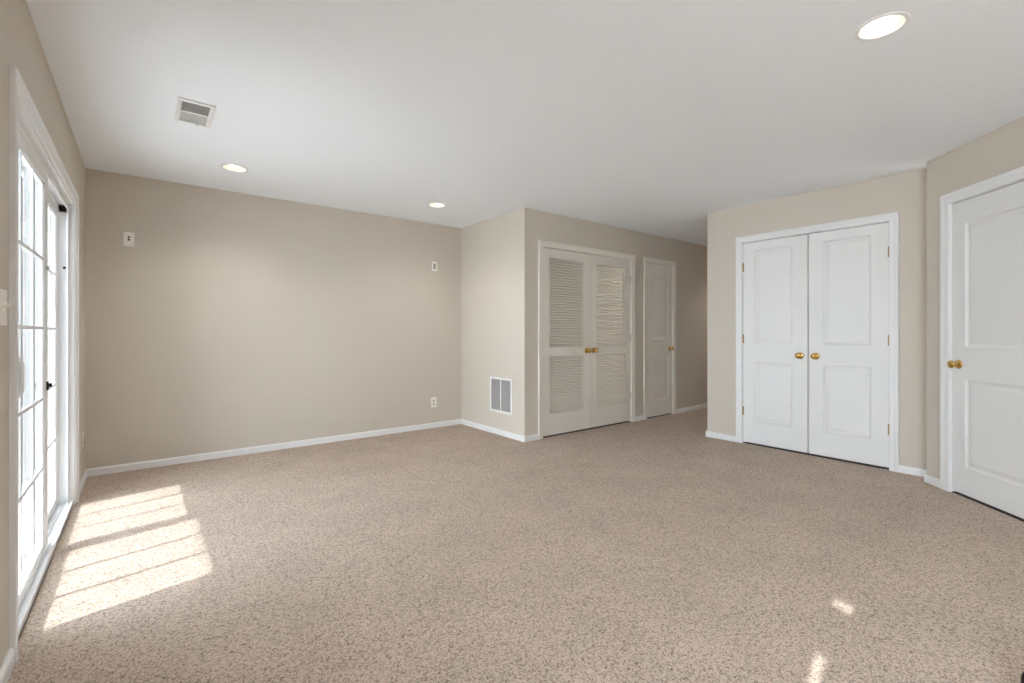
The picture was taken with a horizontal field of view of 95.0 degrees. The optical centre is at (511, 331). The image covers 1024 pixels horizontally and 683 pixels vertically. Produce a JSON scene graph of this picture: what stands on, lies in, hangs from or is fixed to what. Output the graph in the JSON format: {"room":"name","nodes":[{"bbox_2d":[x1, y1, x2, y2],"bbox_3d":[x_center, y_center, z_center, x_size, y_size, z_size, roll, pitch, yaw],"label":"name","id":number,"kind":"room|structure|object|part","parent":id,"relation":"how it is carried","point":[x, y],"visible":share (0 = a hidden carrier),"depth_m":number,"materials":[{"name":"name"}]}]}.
{"room":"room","nodes":[
{"label":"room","id":0,"kind":"room"},
{"bbox_2d":[0,0,84,667],"bbox_3d":[-0.960,-0.065,0.520,0.140,2.460,8.284,0,0,-38],"label":"wall","id":1,"kind":"structure","parent":0,"point":[20,45],"depth_m":1.66,"materials":[{"name":"beige paint"}]},
{"bbox_2d":[0,289,13,325],"bbox_3d":[-1.644,-0.080,1.527,0.027,0.118,0.114,0,0,-38],"label":"light switch","id":2,"kind":"object","parent":1,"relation":"attached to","point":[4,306],"visible":1,"depth_m":1.52,"materials":[{"name":"white plastic"}]},
{"bbox_3d":[-1.652,-0.080,1.521,0.006,0.118,0.114,0,0,-38],"label":"plate","id":3,"kind":"part","parent":2,"relation":"part of","materials":[{"name":"white plastic"}]},
{"bbox_2d":[18,131,51,607],"bbox_3d":[-2.109,0.145,2.062,0.086,1.933,1.002,0,0,-38],"label":"door","id":4,"kind":"structure","parent":1,"relation":"in","point":[37,481],"depth_m":2.15,"materials":[{"name":"white plastic"}]},
{"bbox_3d":[-1.805,0.165,1.702,0.053,0.210,0.036,0,0,-38],"label":"pull handle","id":5,"kind":"part","parent":4,"relation":"part of","materials":[{"name":"white plastic"}]},
{"bbox_3d":[-2.126,0.167,2.042,0.006,1.851,0.841,0,0,-38],"label":"pane","id":6,"kind":"part","parent":4,"relation":"part of","materials":[{"name":"clear glass"}]},
{"bbox_2d":[23,168,57,552],"bbox_3d":[-2.702,0.145,2.703,0.036,1.933,0.865,0,0,-38],"label":"door","id":7,"kind":"structure","parent":1,"relation":"in","point":[52,208],"depth_m":2.94,"materials":[{"name":"white glass"}]},
{"bbox_3d":[-2.712,0.167,2.716,0.006,1.851,0.758,0,0,-38],"label":"pane","id":8,"kind":"part","parent":7,"relation":"part of","materials":[{"name":"clear glass"}]},
{"bbox_2d":[9,65,78,663],"bbox_3d":[-2.388,0.114,2.350,0.170,2.062,1.979,0,0,-38],"label":"door frame","id":9,"kind":"structure","parent":1,"relation":"attached to","point":[22,108],"depth_m":2.39,"materials":[{"name":"white paint"}]},
{"bbox_2d":[0,469,87,682],"bbox_3d":[-0.900,1.115,0.568,0.014,0.060,8.004,0,0,-38],"label":"baseboard","id":10,"kind":"structure","parent":1,"relation":"attached to","point":[7,666],"depth_m":1.57,"materials":[{"name":"white paint"}]},
{"bbox_2d":[59,205,66,212],"bbox_3d":[-2.933,-0.805,3.067,0.042,0.050,0.031,0,0,-38],"label":"bracket","id":11,"kind":"object","parent":1,"relation":"attached to","point":[60,206],"visible":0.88,"depth_m":3.06,"materials":[{"name":"black plastic"}]},
{"bbox_2d":[85,168,460,468],"bbox_3d":[-2.101,-0.065,4.800,3.624,2.460,0.140,0,0,-38],"label":"wall","id":12,"kind":"structure","parent":0,"point":[231,320],"depth_m":4.42,"materials":[{"name":"beige paint"}]},
{"bbox_2d":[123,232,134,246],"bbox_3d":[-3.160,-0.765,3.873,0.072,0.116,0.012,0,0,-38],"label":"wall jack","id":13,"kind":"object","parent":12,"relation":"attached to","point":[128,237],"visible":1,"depth_m":3.87,"materials":[{"name":"white plastic"}]},
{"bbox_2d":[87,419,460,476],"bbox_3d":[-1.998,1.115,4.782,3.484,0.060,0.014,0,0,-38],"label":"baseboard","id":14,"kind":"structure","parent":12,"relation":"attached to","point":[249,450],"depth_m":4.43,"materials":[{"name":"white paint"}]},
{"bbox_2d":[431,397,435,407],"bbox_3d":[-0.937,0.843,5.617,0.074,0.118,0.009,0,0,-38],"label":"wall outlet","id":15,"kind":"object","parent":12,"relation":"attached to","point":[433,400],"visible":1,"depth_m":5.61,"materials":[{"name":"white plastic"}]},
{"bbox_2d":[432,261,436,270],"bbox_3d":[-0.929,-0.786,5.624,0.072,0.112,0.008,0,0,-38],"label":"wall control","id":16,"kind":"object","parent":12,"relation":"attached to","point":[434,264],"visible":1,"depth_m":5.62,"materials":[{"name":"white plastic"}]},
{"bbox_2d":[461,208,534,435],"bbox_3d":[-0.195,-0.065,5.419,0.140,2.460,1.237,0,0,-38],"label":"wall","id":17,"kind":"structure","parent":0,"point":[498,253],"depth_m":5.23,"materials":[{"name":"beige paint"}]},
{"bbox_2d":[461,419,524,441],"bbox_3d":[-0.251,1.115,5.366,0.014,0.060,1.251,0,0,-38],"label":"baseboard","id":18,"kind":"structure","parent":17,"relation":"attached to","point":[518,437],"depth_m":5.29,"materials":[{"name":"white paint"}]},
{"bbox_2d":[490,376,511,414],"bbox_3d":[-0.124,0.701,5.207,0.010,0.392,0.406,0,0,-38],"label":"air vent","id":19,"kind":"object","parent":17,"relation":"in","point":[500,388],"visible":1,"depth_m":5.20,"materials":[{"name":"white metal"}]},
{"bbox_2d":[7,408,1023,682],"bbox_3d":[2.497,1.205,3.230,8.685,0.120,8.204,0,0,-38],"label":"floor","id":20,"kind":"structure","parent":0,"point":[659,549],"depth_m":2.27,"materials":[{"name":"beige carpet"}]},
{"bbox_2d":[1021,672,1023,682],"bbox_3d":[1.677,1.100,1.446,0.176,0.090,0.110,0,0,-10],"label":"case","id":21,"kind":"object","parent":20,"relation":"on","point":[1022,674],"visible":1,"depth_m":1.47,"materials":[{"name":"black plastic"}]},
{"bbox_2d":[25,0,1023,245],"bbox_3d":[2.461,-1.395,3.202,8.875,0.200,8.304,0,0,-38],"label":"ceiling","id":22,"kind":"structure","parent":0,"point":[654,117],"depth_m":2.60,"materials":[{"name":"white paint"}]},
{"bbox_2d":[174,97,215,127],"bbox_3d":[-1.874,-1.286,2.772,0.180,0.018,0.348,0,0,-38],"label":"ceiling vent","id":23,"kind":"object","parent":22,"relation":"in","point":[188,111],"visible":1,"depth_m":2.76,"materials":[{"name":"white metal"}]},
{"bbox_2d":[220,164,248,171],"bbox_3d":[-2.192,-1.333,3.709,0.194,0.087,0.194,0,0,-38],"label":"ceiling light","id":24,"kind":"object","parent":22,"relation":"attached to","point":[230,167],"visible":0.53,"depth_m":3.75,"materials":[{"name":"white ceramic"}]},
{"bbox_2d":[427,202,446,207],"bbox_3d":[-0.765,-1.333,4.790,0.194,0.087,0.194,0,0,-38],"label":"ceiling light","id":25,"kind":"object","parent":22,"relation":"attached to","point":[434,204],"visible":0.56,"depth_m":4.84,"materials":[{"name":"white ceramic"}]},
{"bbox_2d":[853,11,910,40],"bbox_3d":[1.567,-1.333,1.992,0.194,0.087,0.194,0,0,-38],"label":"ceiling light","id":26,"kind":"object","parent":22,"relation":"attached to","point":[884,25],"visible":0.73,"depth_m":2.01,"materials":[{"name":"white ceramic"}]},
{"bbox_3d":[1.567,-1.343,1.992,0.090,0.067,0.090,0,0,-38],"label":"bulb","id":27,"kind":"part","parent":26,"relation":"part of","materials":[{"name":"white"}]},
{"bbox_2d":[550,259,621,410],"bbox_3d":[1.044,-0.065,6.335,2.940,2.460,0.050,0,0,-38],"label":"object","id":28,"kind":"structure","parent":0,"point":[555,259],"depth_m":6.15,"materials":[{"name":"beige paint"}]},
{"bbox_2d":[535,210,706,433],"bbox_3d":[2.143,-0.065,6.554,4.940,2.460,0.140,0,0,-38],"label":"wall","id":29,"kind":"structure","parent":0,"point":[690,259],"depth_m":6.35,"materials":[{"name":"beige paint"}]},
{"bbox_2d":[543,248,591,435],"bbox_3d":[0.627,0.108,5.268,0.756,2.037,0.095,0,0,-38],"label":"door","id":30,"kind":"structure","parent":29,"relation":"in","point":[563,420],"depth_m":5.29,"materials":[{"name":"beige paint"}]},
{"bbox_3d":[0.607,-0.319,5.292,0.532,0.968,0.026,0,0,-38],"label":"louver panel","id":31,"kind":"part","parent":30,"relation":"part of","materials":[{"name":"beige paint"}]},
{"bbox_3d":[0.607,0.581,5.292,0.532,0.616,0.026,0,0,-38],"label":"louver panel","id":32,"kind":"part","parent":30,"relation":"part of","materials":[{"name":"beige paint"}]},
{"bbox_3d":[0.889,0.217,5.453,0.064,0.064,0.063,0,0,-38],"label":"knob","id":33,"kind":"part","parent":30,"relation":"part of","materials":[{"name":"gold metal"}]},
{"bbox_2d":[538,240,634,439],"bbox_3d":[0.885,0.084,5.557,1.639,2.131,0.158,0,0,-38],"label":"door frame","id":34,"kind":"structure","parent":29,"relation":"attached to","point":[542,244],"depth_m":5.37,"materials":[{"name":"beige paint"}]},
{"bbox_2d":[590,255,630,427],"bbox_3d":[1.227,0.108,5.738,0.756,2.037,0.095,0,0,-38],"label":"door","id":35,"kind":"structure","parent":29,"relation":"in","point":[606,413],"depth_m":5.74,"materials":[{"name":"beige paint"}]},
{"bbox_3d":[1.211,-0.319,5.765,0.540,0.968,0.026,0,0,-38],"label":"louver panel","id":36,"kind":"part","parent":35,"relation":"part of","materials":[{"name":"beige paint"}]},
{"bbox_3d":[1.211,0.581,5.765,0.540,0.616,0.026,0,0,-38],"label":"louver panel","id":37,"kind":"part","parent":35,"relation":"part of","materials":[{"name":"beige paint"}]},
{"bbox_2d":[525,404,706,441],"bbox_3d":[2.135,1.115,6.451,5.080,0.060,0.014,0,0,-38],"label":"baseboard","id":38,"kind":"structure","parent":29,"relation":"attached to","point":[528,438],"depth_m":6.58,"materials":[{"name":"white paint"}]},
{"bbox_2d":[643,257,675,419],"bbox_3d":[1.963,0.084,6.402,0.724,2.131,0.158,0,0,-38],"label":"door frame","id":39,"kind":"structure","parent":29,"relation":"attached to","point":[646,260],"depth_m":6.29,"materials":[{"name":"beige paint"}]},
{"bbox_2d":[647,263,673,416],"bbox_3d":[2.002,0.108,6.348,0.600,2.037,0.098,0,0,-38],"label":"door","id":40,"kind":"structure","parent":29,"relation":"in","point":[659,277],"depth_m":6.37,"materials":[{"name":"beige paint"}]},
{"bbox_2d":[707,168,926,469],"bbox_3d":[2.775,-0.065,4.446,0.140,2.460,1.878,0,0,-38],"label":"wall","id":41,"kind":"structure","parent":0,"point":[905,193],"depth_m":4.08,"materials":[{"name":"beige paint"}]},
{"bbox_2d":[742,234,808,452],"bbox_3d":[2.555,0.105,4.603,0.098,2.045,0.602,0,0,-38],"label":"door","id":42,"kind":"structure","parent":41,"relation":"in","point":[775,337],"depth_m":4.59,"materials":[{"name":"white paint"}]},
{"bbox_3d":[2.690,0.223,4.402,0.063,0.064,0.064,0,0,-38],"label":"knob","id":43,"kind":"part","parent":42,"relation":"part of","materials":[{"name":"gold metal"}]},
{"bbox_2d":[706,431,926,476],"bbox_3d":[2.704,1.115,4.412,0.014,0.060,1.872,0,0,-38],"label":"baseboard","id":44,"kind":"structure","parent":41,"relation":"attached to","point":[902,469],"depth_m":3.82,"materials":[{"name":"white paint"}]},
{"bbox_2d":[736,212,898,471],"bbox_3d":[2.798,0.084,4.401,0.158,2.131,1.340,0,0,-38],"label":"door frame","id":45,"kind":"structure","parent":41,"relation":"attached to","point":[892,218],"depth_m":4.00,"materials":[{"name":"white paint"}]},
{"bbox_2d":[809,222,888,467],"bbox_3d":[2.936,0.105,4.117,0.098,2.045,0.602,0,0,-38],"label":"door","id":46,"kind":"structure","parent":41,"relation":"in","point":[849,267],"depth_m":4.12,"materials":[{"name":"white paint"}]},
{"bbox_3d":[2.771,0.223,4.299,0.063,0.064,0.064,0,0,-38],"label":"knob","id":47,"kind":"part","parent":46,"relation":"part of","materials":[{"name":"gold metal"}]},
{"bbox_2d":[927,116,1023,478],"bbox_3d":[3.158,-0.065,2.931,0.140,2.460,1.300,0,0,7],"label":"wall","id":48,"kind":"structure","parent":0,"point":[997,152],"depth_m":3.46,"materials":[{"name":"beige paint"}]},
{"bbox_2d":[924,474,939,487],"bbox_3d":[3.082,1.115,2.944,0.014,0.060,1.306,0,0,7],"label":"baseboard","id":49,"kind":"structure","parent":48,"relation":"attached to","point":[929,479],"depth_m":3.51,"materials":[{"name":"white paint"}]},
{"bbox_2d":[940,166,1023,521],"bbox_3d":[3.155,0.079,2.979,0.158,2.141,0.907,0,0,7],"label":"door frame","id":50,"kind":"structure","parent":48,"relation":"attached to","point":[1014,176],"depth_m":3.37,"materials":[{"name":"white paint"}]},
{"bbox_2d":[947,181,1023,518],"bbox_3d":[3.088,0.108,2.983,0.098,2.037,0.762,0,0,7],"label":"door","id":51,"kind":"structure","parent":48,"relation":"in","point":[987,362],"depth_m":3.06,"materials":[{"name":"white paint"}]},
{"bbox_3d":[3.109,0.228,3.304,0.063,0.064,0.064,0,0,7],"label":"knob","id":52,"kind":"part","parent":51,"relation":"part of","materials":[{"name":"gold metal"}]},
{"label":"outside","id":53,"kind":"structure","parent":0,"visible":0},
{"bbox_2d":[22,498,22,540],"bbox_3d":[-7.561,1.300,-2.115,13.490,0.190,22.000,0,0,-38],"label":"ground","id":54,"kind":"structure","parent":53,"point":[22,498],"depth_m":3.02,"materials":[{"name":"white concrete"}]},
{"bbox_2d":[22,177,22,483],"bbox_3d":[-4.339,0.005,2.926,2.100,2.300,0.060,0,0,-38],"label":"privacy fence","id":55,"kind":"object","parent":54,"relation":"on","point":[22,177],"visible":0.02,"depth_m":3.46,"materials":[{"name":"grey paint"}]}
]}

